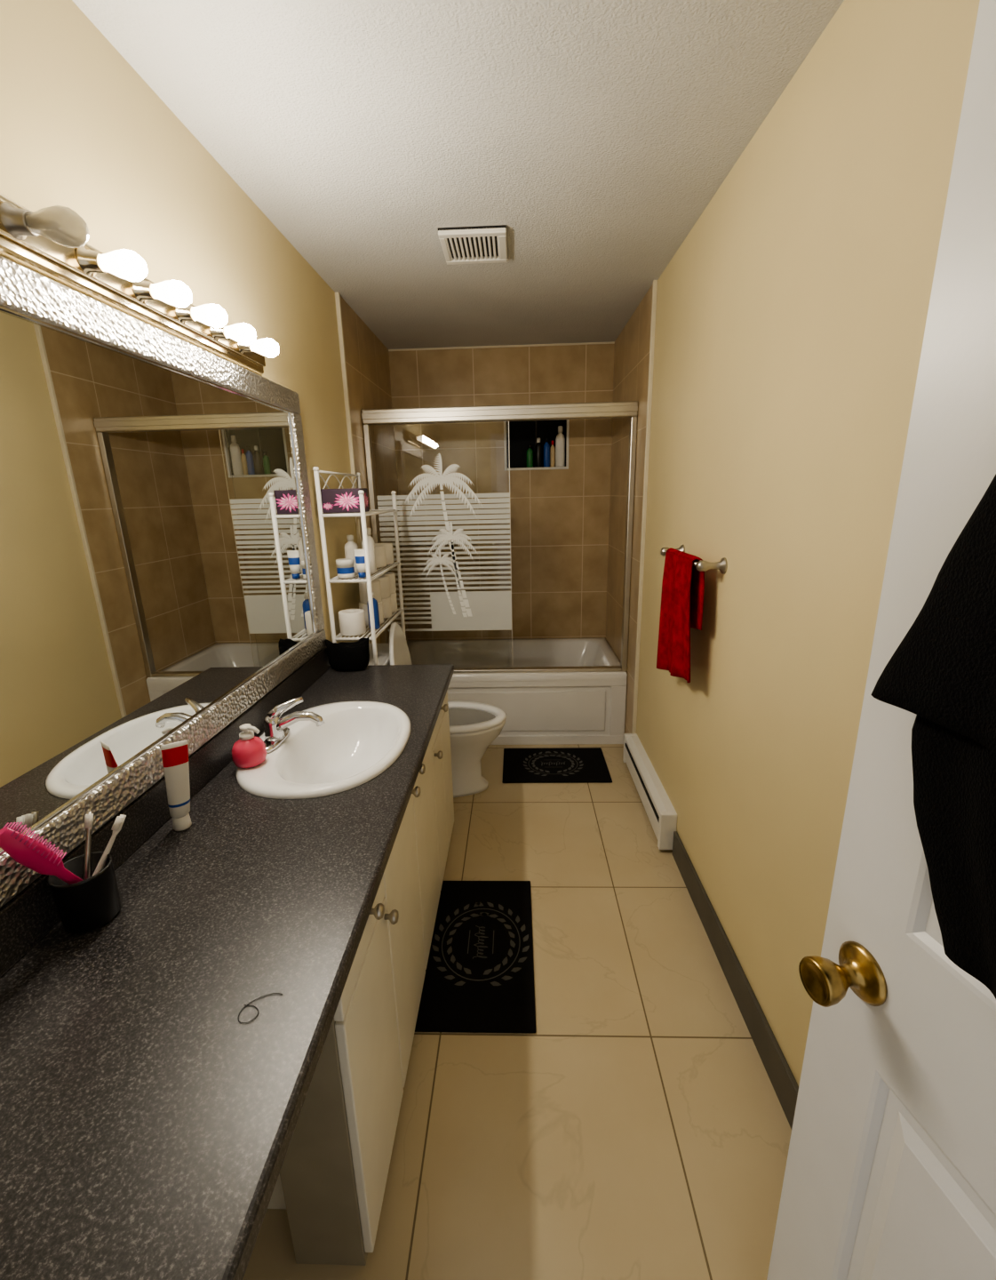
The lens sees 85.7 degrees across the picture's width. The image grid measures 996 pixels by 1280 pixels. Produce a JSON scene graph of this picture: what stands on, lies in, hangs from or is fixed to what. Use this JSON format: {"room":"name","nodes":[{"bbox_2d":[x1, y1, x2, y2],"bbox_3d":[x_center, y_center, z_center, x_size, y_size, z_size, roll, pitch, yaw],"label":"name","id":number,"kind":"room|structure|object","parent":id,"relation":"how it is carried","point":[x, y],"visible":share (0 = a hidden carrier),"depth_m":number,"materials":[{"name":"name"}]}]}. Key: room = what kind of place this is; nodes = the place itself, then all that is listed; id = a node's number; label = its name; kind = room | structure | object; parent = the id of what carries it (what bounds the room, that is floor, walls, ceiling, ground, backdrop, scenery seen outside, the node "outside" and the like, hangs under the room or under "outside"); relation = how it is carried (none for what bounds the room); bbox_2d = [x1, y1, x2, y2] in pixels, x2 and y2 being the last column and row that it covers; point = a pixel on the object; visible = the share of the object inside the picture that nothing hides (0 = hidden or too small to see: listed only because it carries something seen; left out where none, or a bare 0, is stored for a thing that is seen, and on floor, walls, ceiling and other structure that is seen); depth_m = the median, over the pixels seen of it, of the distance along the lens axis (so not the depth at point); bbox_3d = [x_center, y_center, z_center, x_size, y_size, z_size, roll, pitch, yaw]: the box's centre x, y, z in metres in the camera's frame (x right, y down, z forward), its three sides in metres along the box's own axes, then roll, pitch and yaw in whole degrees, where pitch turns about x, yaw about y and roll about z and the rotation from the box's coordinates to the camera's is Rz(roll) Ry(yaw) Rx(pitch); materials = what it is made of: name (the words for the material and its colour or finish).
{"room":"bathroom","nodes":[
{"label":"bathroom","id":0,"kind":"room"},
{"bbox_2d":[0,0,408,643],"bbox_3d":[-0.798,-0.194,1.881,0.112,2.403,4.139,-1,15,2],"label":"wall","id":1,"kind":"structure","parent":0,"point":[82,131],"depth_m":1.33,"materials":[{"name":"yellow paint"}]},
{"bbox_2d":[0,192,279,374],"bbox_3d":[-0.712,-0.766,1.238,0.147,0.087,0.975,-1,15,2],"label":"vanity light bar","id":2,"kind":"object","parent":1,"relation":"attached to","point":[52,241],"visible":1,"depth_m":1.01,"materials":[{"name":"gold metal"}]},
{"bbox_2d":[0,256,326,908],"bbox_3d":[-0.763,-0.233,1.338,0.024,0.975,1.615,-1,15,2],"label":"framed mirror","id":3,"kind":"object","parent":1,"relation":"attached to","point":[159,574],"visible":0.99,"depth_m":1.10,"materials":[{"name":"silver glass"}]},
{"bbox_2d":[0,646,330,977],"bbox_3d":[-0.760,0.366,1.200,0.017,0.098,2.307,-1,15,2],"label":"backsplash","id":4,"kind":"structure","parent":1,"relation":"attached to","point":[29,916],"depth_m":1.13,"materials":[{"name":"laminate"}]},
{"bbox_2d":[335,292,370,643],"bbox_3d":[-0.714,-0.444,2.793,0.020,2.403,0.018,-1,15,2],"label":"trim","id":5,"kind":"structure","parent":1,"relation":"attached to","point":[337,294],"depth_m":2.60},
{"bbox_2d":[72,0,844,349],"bbox_3d":[-0.044,-1.438,1.620,1.674,0.100,4.339,-1,15,2],"label":"ceiling","id":6,"kind":"structure","parent":0,"point":[600,133],"depth_m":1.37,"materials":[{"name":"paint"}]},
{"bbox_2d":[437,224,507,264],"bbox_3d":[-0.088,-1.484,2.024,0.243,0.022,0.260,-1,15,2],"label":"ceiling vent","id":7,"kind":"object","parent":6,"relation":"attached to","point":[479,244],"depth_m":2.00,"materials":[{"name":"white plastic"}]},
{"bbox_2d":[388,344,615,640],"bbox_3d":[0.046,-0.739,3.809,1.474,2.403,0.120,-1,15,2],"label":"wall","id":8,"kind":"structure","parent":0,"point":[560,518],"depth_m":3.64,"materials":[{"name":"tile"}]},
{"bbox_2d":[388,341,615,351],"bbox_3d":[0.016,-1.877,3.434,1.450,0.010,0.006,-1,15,2],"label":"trim","id":9,"kind":"structure","parent":8,"relation":"attached to","point":[612,342],"depth_m":3.43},
{"bbox_2d":[504,419,569,470],"bbox_3d":[0.259,-1.326,3.628,0.432,0.340,0.108,-1,15,2],"label":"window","id":10,"kind":"structure","parent":8,"relation":"in","point":[522,434],"depth_m":3.65,"materials":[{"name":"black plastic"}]},
{"bbox_2d":[527,444,533,467],"bbox_3d":[0.216,-1.250,3.649,0.044,0.150,0.044,-1,15,2],"label":"shampoo bottle","id":11,"kind":"object","parent":10,"relation":"on","point":[530,452],"visible":0.94,"depth_m":3.63,"materials":[{"name":"green plastic"}]},
{"bbox_2d":[535,437,542,467],"bbox_3d":[0.276,-1.270,3.641,0.048,0.190,0.048,-1,15,2],"label":"shampoo bottle","id":12,"kind":"object","parent":10,"relation":"on","point":[539,446],"visible":1,"depth_m":3.63,"materials":[{"name":"black plastic"}]},
{"bbox_2d":[544,437,550,467],"bbox_3d":[0.331,-1.271,3.639,0.044,0.190,0.044,-1,15,2],"label":"shampoo bottle","id":13,"kind":"object","parent":10,"relation":"on","point":[547,446],"visible":0.97,"depth_m":3.62,"materials":[{"name":"blue plastic"}]},
{"bbox_2d":[550,440,555,466],"bbox_3d":[0.371,-1.262,3.640,0.032,0.170,0.032,-1,15,2],"label":"bottle","id":14,"kind":"object","parent":10,"relation":"on","point":[553,449],"visible":0.93,"depth_m":3.63,"materials":[{"name":"plastic"}]},
{"bbox_2d":[555,425,565,466],"bbox_3d":[0.420,-1.304,3.622,0.064,0.260,0.064,-1,15,2],"label":"shampoo bottle","id":15,"kind":"object","parent":10,"relation":"on","point":[560,440],"visible":0.98,"depth_m":3.60,"materials":[{"name":"plastic"}]},
{"bbox_2d":[242,744,791,1279],"bbox_3d":[0.014,0.976,2.278,1.674,0.100,4.339,-1,15,2],"label":"floor","id":16,"kind":"structure","parent":0,"point":[642,1131],"depth_m":1.35,"materials":[{"name":"tile"}]},
{"bbox_2d":[312,466,406,665],"bbox_3d":[-0.616,0.003,2.650,0.199,1.611,0.624,-1,15,2],"label":"rack","id":17,"kind":"object","parent":16,"relation":"on","point":[363,514],"visible":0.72,"depth_m":2.31,"materials":[{"name":"white metal"}]},
{"bbox_2d":[320,488,369,512],"bbox_3d":[-0.639,-0.585,2.253,0.166,0.096,0.117,-1,15,2],"label":"tissue box","id":18,"kind":"object","parent":17,"relation":"on","point":[334,500],"visible":0.9,"depth_m":2.20,"materials":[{"name":"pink cardboard"}]},
{"bbox_2d":[336,558,354,578],"bbox_3d":[-0.655,-0.308,2.307,0.076,0.078,0.076,-1,15,2],"label":"jar","id":19,"kind":"object","parent":17,"relation":"on","point":[345,566],"visible":1,"depth_m":2.28,"materials":[{"name":"white plastic"}]},
{"bbox_2d":[344,534,358,573],"bbox_3d":[-0.666,-0.393,2.445,0.060,0.170,0.060,-1,15,2],"label":"wash bottle","id":20,"kind":"object","parent":17,"relation":"on","point":[350,546],"visible":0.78,"depth_m":2.42,"materials":[{"name":"plastic"}]},
{"bbox_2d":[338,608,366,636],"bbox_3d":[-0.649,-0.080,2.390,0.112,0.100,0.112,-1,15,2],"label":"toilet paper roll","id":21,"kind":"object","parent":17,"relation":"on","point":[352,621],"visible":1,"depth_m":2.35,"materials":[{"name":"white paper"}]},
{"bbox_2d":[353,549,366,577],"bbox_3d":[-0.586,-0.329,2.299,0.040,0.120,0.037,12,20,40],"label":"tube","id":22,"kind":"object","parent":17,"relation":"in","point":[359,554],"visible":0.79,"depth_m":2.29,"materials":[{"name":"white plastic"}]},
{"bbox_2d":[361,528,376,573],"bbox_3d":[-0.583,-0.403,2.419,0.056,0.200,0.056,-1,15,2],"label":"lotion bottle","id":23,"kind":"object","parent":17,"relation":"on","point":[371,541],"visible":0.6,"depth_m":2.40,"materials":[{"name":"white plastic"}]},
{"bbox_2d":[359,579,381,603],"bbox_3d":[-0.610,-0.232,2.560,0.100,0.100,0.100,-1,15,2],"label":"toilet paper roll","id":24,"kind":"object","parent":17,"relation":"on","point":[375,583],"visible":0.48,"depth_m":2.52,"materials":[{"name":"white paper"}]},
{"bbox_2d":[359,600,383,625],"bbox_3d":[-0.608,-0.131,2.577,0.112,0.100,0.112,-1,15,2],"label":"toilet paper roll","id":25,"kind":"object","parent":17,"relation":"on","point":[364,606],"depth_m":2.54,"materials":[{"name":"white paper"}]},
{"bbox_2d":[367,591,380,629],"bbox_3d":[-0.572,-0.137,2.460,0.048,0.170,0.048,-1,15,2],"label":"mouthwash bottle","id":26,"kind":"object","parent":17,"relation":"on","point":[375,602],"visible":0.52,"depth_m":2.45,"materials":[{"name":"blue plastic"}]},
{"bbox_2d":[361,544,386,567],"bbox_3d":[-0.609,-0.412,2.645,0.112,0.100,0.112,-1,15,2],"label":"toilet paper roll","id":27,"kind":"object","parent":17,"relation":"on","point":[380,549],"visible":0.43,"depth_m":2.61,"materials":[{"name":"white paper"}]},
{"bbox_2d":[370,575,391,598],"bbox_3d":[-0.596,-0.265,2.680,0.112,0.100,0.112,-1,15,2],"label":"toilet paper roll","id":28,"kind":"object","parent":17,"relation":"on","point":[385,582],"visible":0.47,"depth_m":2.65,"materials":[{"name":"white paper"}]},
{"bbox_2d":[375,543,393,564],"bbox_3d":[-0.596,-0.444,2.761,0.112,0.100,0.112,-1,15,2],"label":"toilet paper roll","id":29,"kind":"object","parent":17,"relation":"on","point":[389,553],"visible":0.45,"depth_m":2.73,"materials":[{"name":"white paper"}]},
{"bbox_2d":[381,596,391,618],"bbox_3d":[-0.594,-0.167,2.707,0.112,0.100,0.112,-1,15,2],"label":"toilet paper roll","id":30,"kind":"object","parent":17,"relation":"on","point":[387,602],"depth_m":2.67,"materials":[{"name":"white paper"}]},
{"bbox_2d":[391,592,397,612],"bbox_3d":[-0.590,-0.200,2.827,0.112,0.100,0.112,-1,15,2],"label":"toilet paper roll","id":31,"kind":"object","parent":17,"relation":"on","point":[394,601],"visible":0.16,"depth_m":2.80,"materials":[{"name":"white paper"}]},
{"bbox_2d":[373,571,396,593],"bbox_3d":[-0.592,-0.297,2.801,0.112,0.100,0.112,-1,15,2],"label":"toilet paper roll","id":32,"kind":"object","parent":31,"relation":"on","point":[392,577],"visible":0.34,"depth_m":2.77,"materials":[{"name":"white paper"}]},
{"bbox_2d":[267,689,454,1265],"bbox_3d":[-0.474,0.704,1.699,0.542,0.751,1.475,-1,15,2],"label":"bathroom vanity","id":33,"kind":"object","parent":16,"relation":"on","point":[332,1181],"visible":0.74,"depth_m":1.08,"materials":[{"name":"white wood"}]},
{"bbox_2d":[0,664,454,1279],"bbox_3d":[-0.497,0.428,1.208,0.541,0.038,2.307,-1,15,2],"label":"countertop","id":34,"kind":"structure","parent":33,"relation":"on","point":[147,1130],"depth_m":0.75,"materials":[{"name":"laminate"}]},
{"bbox_2d":[47,851,120,933],"bbox_3d":[-0.710,0.437,0.928,0.089,0.100,0.089,-1,15,2],"label":"toothbrush cup","id":35,"kind":"object","parent":34,"relation":"on","point":[87,905],"visible":0.93,"depth_m":0.90,"materials":[{"name":"black plastic"}]},
{"bbox_2d":[0,821,82,884],"bbox_3d":[-0.719,0.373,0.870,0.033,0.222,0.126,3,16,14],"label":"brush","id":36,"kind":"object","parent":35,"relation":"in","point":[34,854],"visible":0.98,"depth_m":0.83,"materials":[{"name":"pink plastic"}]},
{"bbox_2d":[81,811,93,879],"bbox_3d":[-0.718,0.389,0.938,0.016,0.163,0.074,-1,15,2],"label":"toothbrush","id":37,"kind":"object","parent":35,"relation":"in","point":[89,816],"visible":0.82,"depth_m":0.94,"materials":[{"name":"white plastic"}]},
{"bbox_2d":[92,814,126,875],"bbox_3d":[-0.698,0.396,0.944,0.016,0.146,0.112,6,17,25],"label":"toothbrush","id":38,"kind":"object","parent":35,"relation":"in","point":[117,825],"visible":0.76,"depth_m":0.95,"materials":[{"name":"white plastic"}]},
{"bbox_2d":[160,739,191,831],"bbox_3d":[-0.695,0.317,1.169,0.057,0.204,0.036,-1,15,2],"label":"toothpaste tube","id":39,"kind":"object","parent":34,"relation":"on","point":[175,756],"visible":1,"depth_m":1.16,"materials":[{"name":"white plastic"}]},
{"bbox_2d":[237,992,282,1023],"bbox_3d":[-0.345,0.523,0.770,0.033,0.001,0.059,8,18,32],"label":"strand","id":40,"kind":"object","parent":34,"relation":"on","point":[271,993],"visible":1,"depth_m":0.77,"materials":[{"name":"black plastic"}]},
{"bbox_2d":[264,696,324,752],"bbox_3d":[-0.591,0.237,1.552,0.179,0.121,0.156,-1,15,2],"label":"sink faucet","id":41,"kind":"object","parent":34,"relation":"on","point":[276,729],"visible":0.95,"depth_m":1.54,"materials":[{"name":"silver metal"}]},
{"bbox_2d":[235,701,410,799],"bbox_3d":[-0.492,0.366,1.604,0.454,0.160,0.604,-1,15,2],"label":"sink","id":42,"kind":"object","parent":34,"relation":"in","point":[356,741],"visible":0.83,"depth_m":1.69,"materials":[{"name":"ceramic"}]},
{"bbox_2d":[232,723,267,767],"bbox_3d":[-0.666,0.277,1.430,0.085,0.110,0.085,-1,15,2],"label":"soap dispenser","id":43,"kind":"object","parent":42,"relation":"on","point":[250,751],"visible":1,"depth_m":1.41,"materials":[{"name":"red plastic"}]},
{"bbox_2d":[325,637,369,671],"bbox_3d":[-0.626,0.057,2.250,0.176,0.136,0.091,-1,15,2],"label":"bag","id":44,"kind":"object","parent":34,"relation":"on","point":[342,656],"visible":1,"depth_m":2.21,"materials":[{"name":"black fabric"}]},
{"bbox_2d":[368,622,506,797],"bbox_3d":[-0.332,0.345,2.729,0.751,0.895,0.440,-1,15,2],"label":"toilet","id":45,"kind":"object","parent":16,"relation":"on","point":[474,726],"visible":0.44,"depth_m":2.72,"materials":[{"name":"ceramic"}]},
{"bbox_2d":[415,880,535,1032],"bbox_3d":[-0.080,1.041,1.836,0.397,0.010,0.618,-1,15,2],"label":"bath mat","id":46,"kind":"object","parent":16,"relation":"on","point":[479,977],"visible":0.95,"depth_m":1.76,"materials":[{"name":"black fabric"}]},
{"bbox_2d":[407,637,627,744],"bbox_3d":[0.054,0.319,3.620,1.446,0.461,0.798,-1,15,2],"label":"bathtub","id":47,"kind":"object","parent":16,"relation":"on","point":[541,708],"visible":0.54,"depth_m":3.25,"materials":[{"name":"ceramic"}]},
{"bbox_2d":[361,400,638,673],"bbox_3d":[0.021,-0.524,3.034,1.446,1.473,0.096,-1,15,2],"label":"sliding shower door","id":48,"kind":"structure","parent":47,"relation":"on","point":[461,610],"depth_m":2.98,"materials":[{"name":"glass"}]},
{"bbox_2d":[502,747,612,783],"bbox_3d":[0.321,0.704,3.039,0.582,0.010,0.390,-1,15,2],"label":"bath mat","id":49,"kind":"object","parent":16,"relation":"on","point":[562,764],"visible":1,"depth_m":3.01,"materials":[{"name":"black fabric"}]},
{"bbox_2d":[606,0,980,1086],"bbox_3d":[0.762,-0.216,1.824,0.112,2.403,4.139,-1,15,2],"label":"wall","id":50,"kind":"structure","parent":0,"point":[791,317],"depth_m":1.29,"materials":[{"name":"yellow paint"}]},
{"bbox_2d":[632,280,657,733],"bbox_3d":[0.738,-0.465,2.739,0.020,2.403,0.018,-1,15,2],"label":"trim","id":51,"kind":"structure","parent":50,"relation":"attached to","point":[655,282],"depth_m":2.66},
{"bbox_2d":[623,733,677,849],"bbox_3d":[0.727,0.712,2.634,0.069,0.188,0.789,-1,15,2],"label":"baseboard heater","id":52,"kind":"object","parent":50,"relation":"attached to","point":[662,815],"visible":0.91,"depth_m":2.48,"materials":[{"name":"white metal"}]},
{"bbox_2d":[660,544,727,574],"bbox_3d":[0.677,-0.291,1.903,0.086,0.052,0.487,-1,15,2],"label":"towel bar","id":53,"kind":"object","parent":50,"relation":"attached to","point":[701,565],"visible":0.73,"depth_m":1.68,"materials":[{"name":"silver metal"}]},
{"bbox_2d":[656,547,704,682],"bbox_3d":[0.646,-0.075,1.923,0.062,0.471,0.344,-1,15,2],"label":"hand towel","id":54,"kind":"object","parent":53,"relation":"hanging from","point":[682,606],"visible":0.98,"depth_m":1.89,"materials":[{"name":"red fabric"}]},
{"bbox_2d":[672,831,799,1128],"bbox_3d":[0.709,1.130,1.242,0.014,0.115,2.105,-1,15,2],"label":"baseboard","id":55,"kind":"structure","parent":50,"relation":"attached to","point":[786,1086],"depth_m":1.56,"materials":[{"name":"grey wood"}]},
{"bbox_3d":[-0.082,0.327,-0.095,1.474,2.403,0.100,-1,15,2],"label":"wall","id":56,"kind":"structure","parent":0,"visible":0},
{"bbox_2d":[767,0,995,1279],"bbox_3d":[0.502,0.379,0.349,0.107,2.018,0.770,-4,15,-9],"label":"door","id":57,"kind":"structure","parent":56,"relation":"in","point":[891,1172],"depth_m":0.62,"materials":[{"name":"white paint"}]},
{"bbox_2d":[871,474,995,999],"bbox_3d":[0.450,-0.026,0.346,0.095,0.780,0.459,-5,16,-14],"label":"bath towel","id":58,"kind":"object","parent":57,"relation":"hanging from","point":[943,671],"visible":1,"depth_m":0.50,"materials":[{"name":"black fabric"}]}
]}

